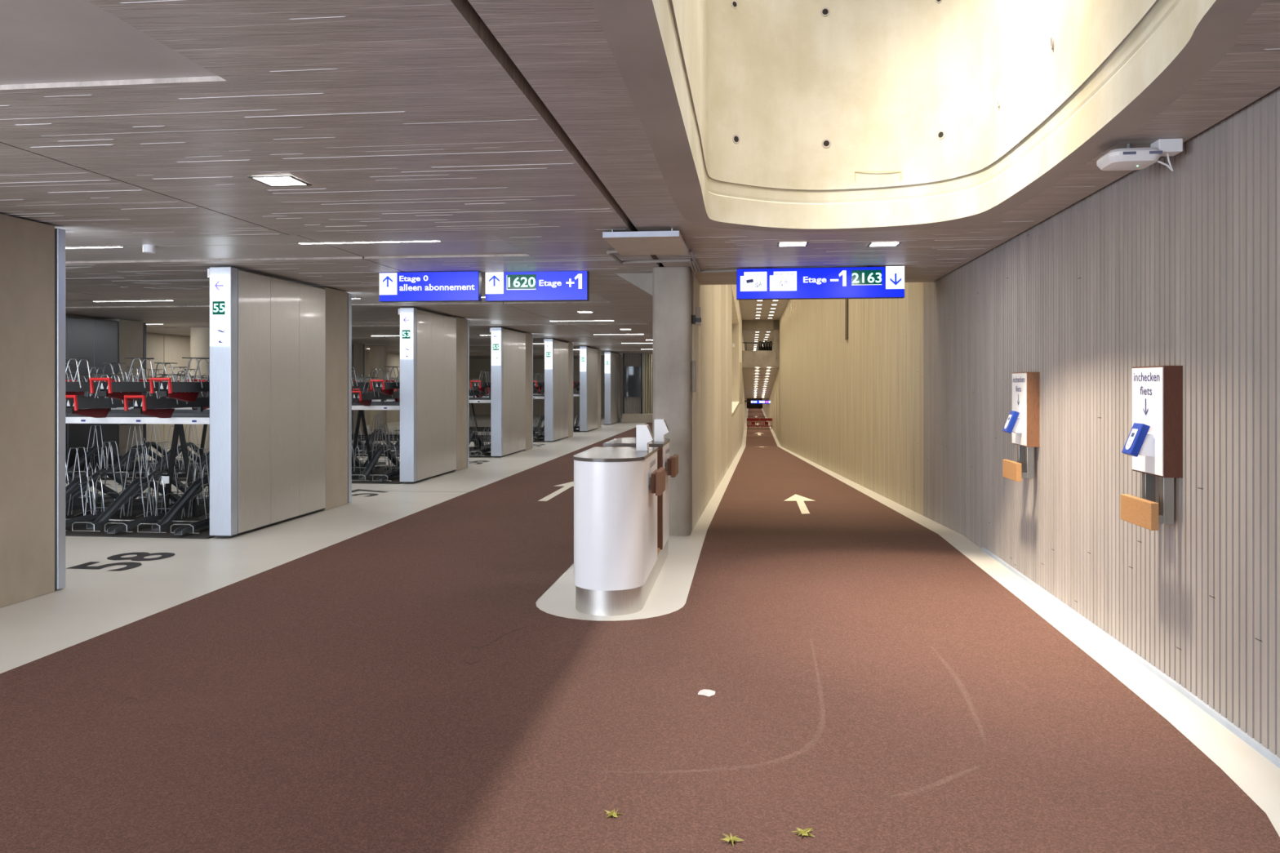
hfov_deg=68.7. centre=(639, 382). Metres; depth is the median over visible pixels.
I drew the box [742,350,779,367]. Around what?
wall
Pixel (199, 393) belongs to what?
tray
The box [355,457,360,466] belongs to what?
tray
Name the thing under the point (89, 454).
bicycle rack
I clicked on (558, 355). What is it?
partition wall
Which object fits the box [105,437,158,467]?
bicycle rack
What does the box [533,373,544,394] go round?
tray
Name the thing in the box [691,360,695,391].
wall plate
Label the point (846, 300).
trim
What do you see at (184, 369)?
tray
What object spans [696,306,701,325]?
wall sensor
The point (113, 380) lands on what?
tray
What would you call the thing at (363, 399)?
tray
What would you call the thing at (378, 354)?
round column
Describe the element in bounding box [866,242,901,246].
recessed light
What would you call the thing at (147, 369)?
tray
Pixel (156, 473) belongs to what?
tray
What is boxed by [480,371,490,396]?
tray
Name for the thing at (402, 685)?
floor
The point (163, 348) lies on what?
wall
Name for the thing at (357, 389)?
tray
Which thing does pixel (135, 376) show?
tray
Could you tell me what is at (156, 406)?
tray
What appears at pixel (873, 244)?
diffuser
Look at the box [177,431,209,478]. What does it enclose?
bicycle rack
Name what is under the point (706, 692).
gum patch
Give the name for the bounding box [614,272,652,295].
trim
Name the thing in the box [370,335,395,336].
recessed light
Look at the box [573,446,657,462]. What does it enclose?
countertop
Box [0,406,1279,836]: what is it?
floor
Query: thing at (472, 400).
frame
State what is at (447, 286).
hanging sign
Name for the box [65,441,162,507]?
tray
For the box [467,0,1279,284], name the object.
ceiling
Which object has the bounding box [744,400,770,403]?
sign
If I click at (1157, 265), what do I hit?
wall
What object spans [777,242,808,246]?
recessed light
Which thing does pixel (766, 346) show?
stand
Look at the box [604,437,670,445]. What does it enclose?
countertop
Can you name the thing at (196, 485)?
bicycle rack
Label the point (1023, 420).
bicycle check-in terminal
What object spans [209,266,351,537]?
partition wall
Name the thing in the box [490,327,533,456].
partition wall
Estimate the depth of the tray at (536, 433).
26.65 m
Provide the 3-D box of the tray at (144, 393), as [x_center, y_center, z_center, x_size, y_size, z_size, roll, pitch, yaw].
[-7.794,0.134,15.478,0.232,0.451,1.838,0,0,7]
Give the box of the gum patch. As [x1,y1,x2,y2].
[697,688,715,696]
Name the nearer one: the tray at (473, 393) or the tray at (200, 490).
the tray at (200, 490)
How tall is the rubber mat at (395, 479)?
0.014 m
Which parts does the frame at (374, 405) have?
post, post, post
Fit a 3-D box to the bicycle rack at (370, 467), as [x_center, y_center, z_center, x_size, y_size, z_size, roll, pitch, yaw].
[-4.258,1.119,15.325,0.320,0.799,1.596,0,0,7]
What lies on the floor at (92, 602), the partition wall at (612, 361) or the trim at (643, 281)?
the partition wall at (612, 361)
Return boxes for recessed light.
[65,246,122,248]
[93,300,173,302]
[247,175,311,186]
[298,240,440,244]
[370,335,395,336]
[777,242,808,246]
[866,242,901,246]
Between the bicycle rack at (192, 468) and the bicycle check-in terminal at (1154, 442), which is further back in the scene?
the bicycle rack at (192, 468)
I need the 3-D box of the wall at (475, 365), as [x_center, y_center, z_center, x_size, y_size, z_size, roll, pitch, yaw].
[1.027,0.135,55.866,8.454,2.830,26.451,0,0,28]
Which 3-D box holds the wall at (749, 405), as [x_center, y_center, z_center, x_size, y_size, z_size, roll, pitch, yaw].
[19.372,0.250,157.918,4.859,8.600,18.397,0,0,0]
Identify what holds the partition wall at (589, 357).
on the floor at (92, 602)
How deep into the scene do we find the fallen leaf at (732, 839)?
3.15 m
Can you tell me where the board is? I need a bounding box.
[602,228,688,255]
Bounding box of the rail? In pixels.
[742,342,773,351]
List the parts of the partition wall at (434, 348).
light panel, panel, panel, panel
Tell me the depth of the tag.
10.19 m
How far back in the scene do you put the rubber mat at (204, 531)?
9.93 m
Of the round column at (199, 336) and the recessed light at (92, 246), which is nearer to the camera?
the recessed light at (92, 246)
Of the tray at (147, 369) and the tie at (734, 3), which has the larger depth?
the tray at (147, 369)
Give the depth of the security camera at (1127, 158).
4.53 m
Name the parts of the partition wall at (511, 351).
light panel, panel, panel, panel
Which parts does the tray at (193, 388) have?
pull handle, red blade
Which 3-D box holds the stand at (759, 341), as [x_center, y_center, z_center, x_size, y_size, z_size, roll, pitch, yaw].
[9.050,-2.272,70.453,0.252,1.746,0.165,0,0,0]
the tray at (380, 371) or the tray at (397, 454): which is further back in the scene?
the tray at (380, 371)
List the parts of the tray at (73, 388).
red blade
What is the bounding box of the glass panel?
[622,353,642,413]
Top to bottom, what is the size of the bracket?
0.090 m
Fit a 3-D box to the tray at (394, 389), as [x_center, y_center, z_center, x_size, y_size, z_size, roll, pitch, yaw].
[-5.053,0.134,20.281,0.232,0.451,1.838,0,0,7]
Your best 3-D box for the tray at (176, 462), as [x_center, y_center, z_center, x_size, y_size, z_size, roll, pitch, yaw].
[-8.417,1.258,16.940,0.331,0.520,1.660,0,0,7]
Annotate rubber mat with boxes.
[65,497,215,538]
[67,463,402,484]
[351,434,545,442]
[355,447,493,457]
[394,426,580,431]
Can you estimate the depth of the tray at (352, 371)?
20.18 m
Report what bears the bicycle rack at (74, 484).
on the rubber mat at (204, 531)
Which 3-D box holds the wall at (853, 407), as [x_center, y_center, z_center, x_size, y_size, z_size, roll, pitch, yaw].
[12.860,-0.140,90.589,18.836,9.220,159.901,0,0,0]
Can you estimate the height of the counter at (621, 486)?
1.240 m
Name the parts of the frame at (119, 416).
cross arm, post, post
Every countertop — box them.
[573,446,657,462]
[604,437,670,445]
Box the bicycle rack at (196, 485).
[137,448,209,533]
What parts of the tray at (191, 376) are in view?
red blade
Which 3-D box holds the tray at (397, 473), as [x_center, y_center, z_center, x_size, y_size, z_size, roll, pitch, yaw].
[-3.909,1.258,15.201,0.331,0.520,1.660,0,0,7]
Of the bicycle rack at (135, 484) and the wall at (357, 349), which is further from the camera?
the wall at (357, 349)
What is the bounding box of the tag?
[161,475,169,483]
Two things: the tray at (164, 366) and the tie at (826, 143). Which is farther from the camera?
the tray at (164, 366)
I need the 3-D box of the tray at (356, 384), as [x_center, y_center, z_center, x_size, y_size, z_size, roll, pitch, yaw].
[-4.576,0.026,15.099,0.232,0.575,1.838,0,0,7]
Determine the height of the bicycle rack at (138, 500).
0.520 m
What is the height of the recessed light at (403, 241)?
0.006 m
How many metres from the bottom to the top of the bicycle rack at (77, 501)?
0.520 m
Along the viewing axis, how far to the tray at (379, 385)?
14.44 m
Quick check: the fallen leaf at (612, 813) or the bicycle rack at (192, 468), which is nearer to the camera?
the fallen leaf at (612, 813)
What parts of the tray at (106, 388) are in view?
pull handle, red blade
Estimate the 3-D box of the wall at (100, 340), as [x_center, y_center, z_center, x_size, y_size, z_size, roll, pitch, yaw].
[-9.863,0.190,16.506,0.550,2.720,2.800,0,0,7]
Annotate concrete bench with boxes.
[622,413,652,422]
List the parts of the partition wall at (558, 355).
light panel, panel, panel, panel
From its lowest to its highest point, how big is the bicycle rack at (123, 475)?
0.520 m
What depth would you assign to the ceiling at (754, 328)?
71.62 m
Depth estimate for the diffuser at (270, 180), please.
5.45 m
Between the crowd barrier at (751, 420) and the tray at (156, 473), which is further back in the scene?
the crowd barrier at (751, 420)
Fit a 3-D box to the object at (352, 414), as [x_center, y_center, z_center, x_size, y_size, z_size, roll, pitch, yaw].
[-6.759,1.119,21.788,0.320,0.799,1.596,0,0,7]
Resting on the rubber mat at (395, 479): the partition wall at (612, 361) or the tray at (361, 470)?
the tray at (361, 470)
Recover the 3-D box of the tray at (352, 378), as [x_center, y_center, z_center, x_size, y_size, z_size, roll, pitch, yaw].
[-5.178,0.134,16.739,0.232,0.451,1.838,0,0,7]
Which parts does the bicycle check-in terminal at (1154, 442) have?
reader arm, panel, casing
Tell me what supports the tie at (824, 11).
attached to the skylight
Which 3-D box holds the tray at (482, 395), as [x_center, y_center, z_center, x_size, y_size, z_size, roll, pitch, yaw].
[-3.868,0.134,21.710,0.232,0.451,1.838,0,0,7]
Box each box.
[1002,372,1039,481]
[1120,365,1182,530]
[1150,137,1182,171]
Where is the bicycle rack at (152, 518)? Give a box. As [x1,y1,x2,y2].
[104,475,209,533]
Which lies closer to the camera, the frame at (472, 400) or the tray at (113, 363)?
the tray at (113, 363)
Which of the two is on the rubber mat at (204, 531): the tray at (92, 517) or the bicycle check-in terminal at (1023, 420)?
the tray at (92, 517)
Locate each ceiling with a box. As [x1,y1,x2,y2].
[0,0,1279,359]
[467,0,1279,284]
[739,299,788,398]
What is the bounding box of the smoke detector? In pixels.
[142,244,155,253]
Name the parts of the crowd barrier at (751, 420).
panel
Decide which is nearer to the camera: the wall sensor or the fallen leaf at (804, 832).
the fallen leaf at (804, 832)
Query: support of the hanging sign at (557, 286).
hanging from the ceiling at (429, 60)
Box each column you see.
[190,327,209,455]
[369,346,386,431]
[652,266,692,536]
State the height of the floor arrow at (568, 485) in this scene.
0.001 m
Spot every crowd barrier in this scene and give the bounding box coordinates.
[746,417,759,428]
[760,417,772,428]
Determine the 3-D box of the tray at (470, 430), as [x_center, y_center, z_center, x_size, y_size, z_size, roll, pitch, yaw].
[-3.898,1.119,21.451,0.320,0.799,1.596,0,0,7]
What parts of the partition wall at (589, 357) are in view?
light panel, panel, panel, panel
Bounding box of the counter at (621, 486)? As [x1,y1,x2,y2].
[573,418,678,616]
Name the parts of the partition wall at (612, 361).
light panel, panel, panel, panel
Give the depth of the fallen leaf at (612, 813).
3.34 m
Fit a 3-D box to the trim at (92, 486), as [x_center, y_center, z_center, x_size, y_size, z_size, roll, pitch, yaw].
[-5.924,1.549,13.694,7.030,0.001,0.015,0,0,7]
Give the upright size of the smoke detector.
0.065 m
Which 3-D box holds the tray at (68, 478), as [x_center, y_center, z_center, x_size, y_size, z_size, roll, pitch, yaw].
[-7.234,1.119,11.593,0.320,0.799,1.596,0,0,7]
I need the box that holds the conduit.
[606,248,737,272]
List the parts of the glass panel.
pane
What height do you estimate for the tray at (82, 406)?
0.451 m
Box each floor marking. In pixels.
[68,551,175,570]
[351,488,388,496]
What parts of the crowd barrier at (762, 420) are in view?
panel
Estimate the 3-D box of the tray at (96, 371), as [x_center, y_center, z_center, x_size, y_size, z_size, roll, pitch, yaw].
[-8.866,0.026,15.604,0.232,0.575,1.838,0,0,7]
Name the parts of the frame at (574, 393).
post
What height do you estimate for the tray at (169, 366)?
0.575 m
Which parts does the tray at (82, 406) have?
pull handle, red blade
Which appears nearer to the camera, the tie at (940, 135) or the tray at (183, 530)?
the tie at (940, 135)
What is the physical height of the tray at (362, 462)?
0.520 m
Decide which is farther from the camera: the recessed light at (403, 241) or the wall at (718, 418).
the wall at (718, 418)
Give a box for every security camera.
[691,270,701,324]
[1096,143,1162,170]
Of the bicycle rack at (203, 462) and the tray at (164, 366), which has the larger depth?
the bicycle rack at (203, 462)
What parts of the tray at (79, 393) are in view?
red blade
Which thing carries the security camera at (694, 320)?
attached to the column at (672, 286)
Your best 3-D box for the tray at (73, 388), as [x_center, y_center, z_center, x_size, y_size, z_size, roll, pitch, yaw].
[-5.886,0.026,10.129,0.232,0.575,1.838,0,0,7]
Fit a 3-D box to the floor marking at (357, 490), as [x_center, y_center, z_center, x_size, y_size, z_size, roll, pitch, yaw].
[-3.887,1.548,13.201,0.636,0.001,0.887,0,0,0]
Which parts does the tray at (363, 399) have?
pull handle, red blade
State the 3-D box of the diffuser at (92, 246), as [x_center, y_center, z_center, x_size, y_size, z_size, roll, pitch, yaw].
[-5.187,-1.200,8.324,1.230,0.003,0.044,0,0,7]
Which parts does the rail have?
rail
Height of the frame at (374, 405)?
1.210 m
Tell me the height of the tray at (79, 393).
0.575 m
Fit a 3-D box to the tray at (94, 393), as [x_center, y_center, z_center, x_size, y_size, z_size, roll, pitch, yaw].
[-8.509,0.134,15.562,0.232,0.451,1.838,0,0,7]
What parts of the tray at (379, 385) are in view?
pull handle, red blade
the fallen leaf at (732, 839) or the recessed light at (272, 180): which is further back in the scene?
the recessed light at (272, 180)
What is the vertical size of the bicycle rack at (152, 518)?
0.520 m
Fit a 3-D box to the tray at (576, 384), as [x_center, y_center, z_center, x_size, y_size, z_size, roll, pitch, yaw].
[-2.075,0.026,30.180,0.232,0.575,1.838,0,0,7]
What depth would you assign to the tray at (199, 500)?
11.46 m
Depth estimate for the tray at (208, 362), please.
11.23 m
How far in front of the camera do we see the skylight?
6.88 m
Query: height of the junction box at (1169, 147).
0.151 m
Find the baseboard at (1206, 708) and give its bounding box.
[982,546,1279,768]
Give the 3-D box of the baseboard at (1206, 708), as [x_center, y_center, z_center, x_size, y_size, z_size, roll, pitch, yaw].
[2.357,1.534,2.239,0.085,0.032,13.002,0,0,8]
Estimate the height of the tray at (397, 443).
0.799 m
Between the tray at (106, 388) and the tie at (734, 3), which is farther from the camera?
the tray at (106, 388)
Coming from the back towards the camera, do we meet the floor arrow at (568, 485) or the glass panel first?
the glass panel
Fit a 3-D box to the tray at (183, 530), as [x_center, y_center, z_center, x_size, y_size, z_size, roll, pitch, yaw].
[-4.505,1.258,10.146,0.331,0.520,1.660,0,0,7]
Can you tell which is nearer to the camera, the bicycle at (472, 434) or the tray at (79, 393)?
the tray at (79, 393)
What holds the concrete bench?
on the floor at (92, 602)
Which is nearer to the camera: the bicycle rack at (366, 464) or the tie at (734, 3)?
the tie at (734, 3)
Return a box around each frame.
[65,408,209,516]
[116,401,399,474]
[351,397,490,403]
[469,392,579,428]
[469,394,544,399]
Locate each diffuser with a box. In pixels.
[65,246,120,248]
[254,177,304,185]
[779,243,805,246]
[870,243,897,246]
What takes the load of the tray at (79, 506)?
on the rubber mat at (204, 531)
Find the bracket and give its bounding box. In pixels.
[207,268,209,278]
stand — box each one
[758,341,761,351]
[764,341,767,350]
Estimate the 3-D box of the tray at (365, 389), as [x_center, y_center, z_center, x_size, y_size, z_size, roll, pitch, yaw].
[-4.821,0.026,16.697,0.232,0.575,1.838,0,0,7]
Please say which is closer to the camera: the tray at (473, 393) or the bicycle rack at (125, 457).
the bicycle rack at (125, 457)
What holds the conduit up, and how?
attached to the ceiling at (429, 60)
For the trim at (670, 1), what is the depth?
4.64 m
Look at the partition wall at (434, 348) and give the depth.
15.17 m
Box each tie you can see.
[731,0,737,8]
[732,134,740,144]
[820,7,830,16]
[822,138,831,148]
[937,129,945,139]
[997,98,999,107]
[1050,34,1053,49]
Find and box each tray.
[65,357,127,411]
[65,363,102,395]
[65,366,127,382]
[65,373,166,417]
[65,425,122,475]
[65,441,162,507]
[65,459,100,496]
[65,474,152,531]
[65,502,97,511]
[68,362,150,396]
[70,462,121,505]
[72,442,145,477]
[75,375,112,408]
[77,375,156,409]
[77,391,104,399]
[89,357,187,408]
[90,377,148,395]
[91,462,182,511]
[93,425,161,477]
[105,366,162,392]
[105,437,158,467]
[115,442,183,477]
[120,441,207,509]
[123,362,200,395]
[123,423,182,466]
[124,373,209,417]
[125,368,179,382]
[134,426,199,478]
[143,377,200,395]
[145,375,209,409]
[147,366,207,382]
[148,440,198,467]
[149,357,209,401]
[150,463,209,512]
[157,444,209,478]
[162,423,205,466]
[164,368,209,382]
[170,511,209,534]
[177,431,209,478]
[178,362,209,408]
[184,472,209,509]
[190,377,209,395]
[351,366,375,393]
[351,370,369,391]
[351,377,374,393]
[351,377,399,405]
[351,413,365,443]
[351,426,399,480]
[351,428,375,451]
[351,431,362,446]
[351,444,379,475]
[352,378,374,392]
[354,440,389,469]
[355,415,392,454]
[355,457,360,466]
[356,368,395,393]
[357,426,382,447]
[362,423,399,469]
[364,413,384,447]
[365,377,399,401]
[368,370,396,389]
[370,366,399,395]
[372,444,399,481]
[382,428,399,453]
[384,453,399,471]
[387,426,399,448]
[391,378,399,391]
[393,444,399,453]
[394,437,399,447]
[469,378,485,397]
[469,378,488,397]
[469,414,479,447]
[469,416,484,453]
[470,370,490,397]
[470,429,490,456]
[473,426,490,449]
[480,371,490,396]
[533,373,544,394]
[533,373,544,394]
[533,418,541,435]
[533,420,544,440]
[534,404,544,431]
[537,381,543,394]
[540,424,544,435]
[573,374,579,392]
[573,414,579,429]
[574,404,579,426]
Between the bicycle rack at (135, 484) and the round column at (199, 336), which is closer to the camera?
the bicycle rack at (135, 484)
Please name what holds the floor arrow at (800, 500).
on the floor at (402, 685)
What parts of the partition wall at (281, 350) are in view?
light panel, panel, panel, panel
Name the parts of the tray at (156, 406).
pull handle, red blade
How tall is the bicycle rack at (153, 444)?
0.799 m
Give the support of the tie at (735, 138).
attached to the skylight
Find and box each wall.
[0,213,65,608]
[65,315,146,471]
[146,332,399,448]
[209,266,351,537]
[351,342,364,435]
[400,307,469,482]
[469,358,622,414]
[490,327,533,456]
[544,338,573,441]
[579,346,600,431]
[604,351,621,424]
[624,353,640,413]
[642,353,742,413]
[692,271,746,530]
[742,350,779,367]
[746,398,762,408]
[762,282,924,515]
[924,86,1279,758]
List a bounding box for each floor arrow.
[537,481,573,501]
[783,493,815,513]
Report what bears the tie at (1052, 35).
attached to the skylight
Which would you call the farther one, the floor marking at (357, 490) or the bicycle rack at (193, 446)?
the bicycle rack at (193, 446)
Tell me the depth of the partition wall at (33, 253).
6.70 m
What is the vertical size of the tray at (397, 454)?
0.520 m
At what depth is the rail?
69.37 m
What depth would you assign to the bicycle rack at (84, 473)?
15.68 m
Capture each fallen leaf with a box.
[604,808,622,817]
[721,833,743,844]
[791,827,815,837]
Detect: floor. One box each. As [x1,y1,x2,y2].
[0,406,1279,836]
[0,408,1279,852]
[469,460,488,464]
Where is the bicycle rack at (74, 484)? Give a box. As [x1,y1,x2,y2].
[65,447,119,519]
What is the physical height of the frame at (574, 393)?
1.210 m
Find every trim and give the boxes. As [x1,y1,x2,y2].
[92,486,453,492]
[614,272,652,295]
[669,0,1159,190]
[844,298,848,339]
[854,171,902,181]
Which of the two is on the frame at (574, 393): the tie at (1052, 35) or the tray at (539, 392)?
the tray at (539, 392)
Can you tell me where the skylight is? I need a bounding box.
[652,0,1216,229]
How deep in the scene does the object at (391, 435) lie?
26.16 m
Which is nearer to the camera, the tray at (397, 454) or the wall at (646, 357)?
the tray at (397, 454)
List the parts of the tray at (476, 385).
pull handle, red blade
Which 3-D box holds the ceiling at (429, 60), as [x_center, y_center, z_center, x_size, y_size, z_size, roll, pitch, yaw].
[-2.332,-1.278,32.495,16.370,0.203,72.000,0,0,7]
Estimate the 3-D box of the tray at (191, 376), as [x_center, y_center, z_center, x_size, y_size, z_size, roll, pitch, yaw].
[-5.773,0.134,11.684,0.232,0.451,1.838,0,0,7]
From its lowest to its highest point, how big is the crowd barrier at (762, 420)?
0.980 m
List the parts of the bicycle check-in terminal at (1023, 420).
reader arm, panel, casing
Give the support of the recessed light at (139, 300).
in the ceiling at (429, 60)
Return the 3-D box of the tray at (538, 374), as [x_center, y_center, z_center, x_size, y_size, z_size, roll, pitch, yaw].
[-2.915,0.026,26.723,0.232,0.575,1.838,0,0,7]
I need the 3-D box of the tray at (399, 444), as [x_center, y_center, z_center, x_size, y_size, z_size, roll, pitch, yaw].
[-5.093,1.119,20.548,0.320,0.799,1.596,0,0,7]
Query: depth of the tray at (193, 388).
9.40 m
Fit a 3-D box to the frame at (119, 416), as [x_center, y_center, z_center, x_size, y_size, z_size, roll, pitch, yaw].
[-7.128,0.935,11.189,6.065,1.210,2.462,0,0,7]
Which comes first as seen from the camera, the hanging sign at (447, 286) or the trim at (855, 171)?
the trim at (855, 171)
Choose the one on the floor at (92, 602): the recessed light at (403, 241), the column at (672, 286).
the column at (672, 286)
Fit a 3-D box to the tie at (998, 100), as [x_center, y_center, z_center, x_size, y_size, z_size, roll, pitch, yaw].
[2.376,-1.849,6.188,0.018,0.060,0.021,0,0,0]
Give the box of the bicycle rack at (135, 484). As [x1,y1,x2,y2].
[71,447,180,532]
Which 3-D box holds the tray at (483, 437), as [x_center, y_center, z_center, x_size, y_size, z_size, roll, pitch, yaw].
[-3.531,1.258,21.490,0.331,0.520,1.660,0,0,7]
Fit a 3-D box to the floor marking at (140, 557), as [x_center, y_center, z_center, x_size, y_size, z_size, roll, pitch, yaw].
[-4.484,1.548,8.133,0.617,0.001,0.858,0,0,0]
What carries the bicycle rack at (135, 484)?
on the rubber mat at (204, 531)
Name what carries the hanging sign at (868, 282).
hanging from the ceiling at (600, 68)
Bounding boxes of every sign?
[379,271,481,302]
[485,271,589,302]
[736,266,904,300]
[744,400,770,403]
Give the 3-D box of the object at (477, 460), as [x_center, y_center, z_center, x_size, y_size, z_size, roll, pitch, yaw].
[-3.280,1.548,18.232,0.632,0.001,0.840,0,0,0]
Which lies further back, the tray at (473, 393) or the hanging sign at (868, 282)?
the tray at (473, 393)
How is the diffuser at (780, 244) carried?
attached to the recessed light at (779, 244)

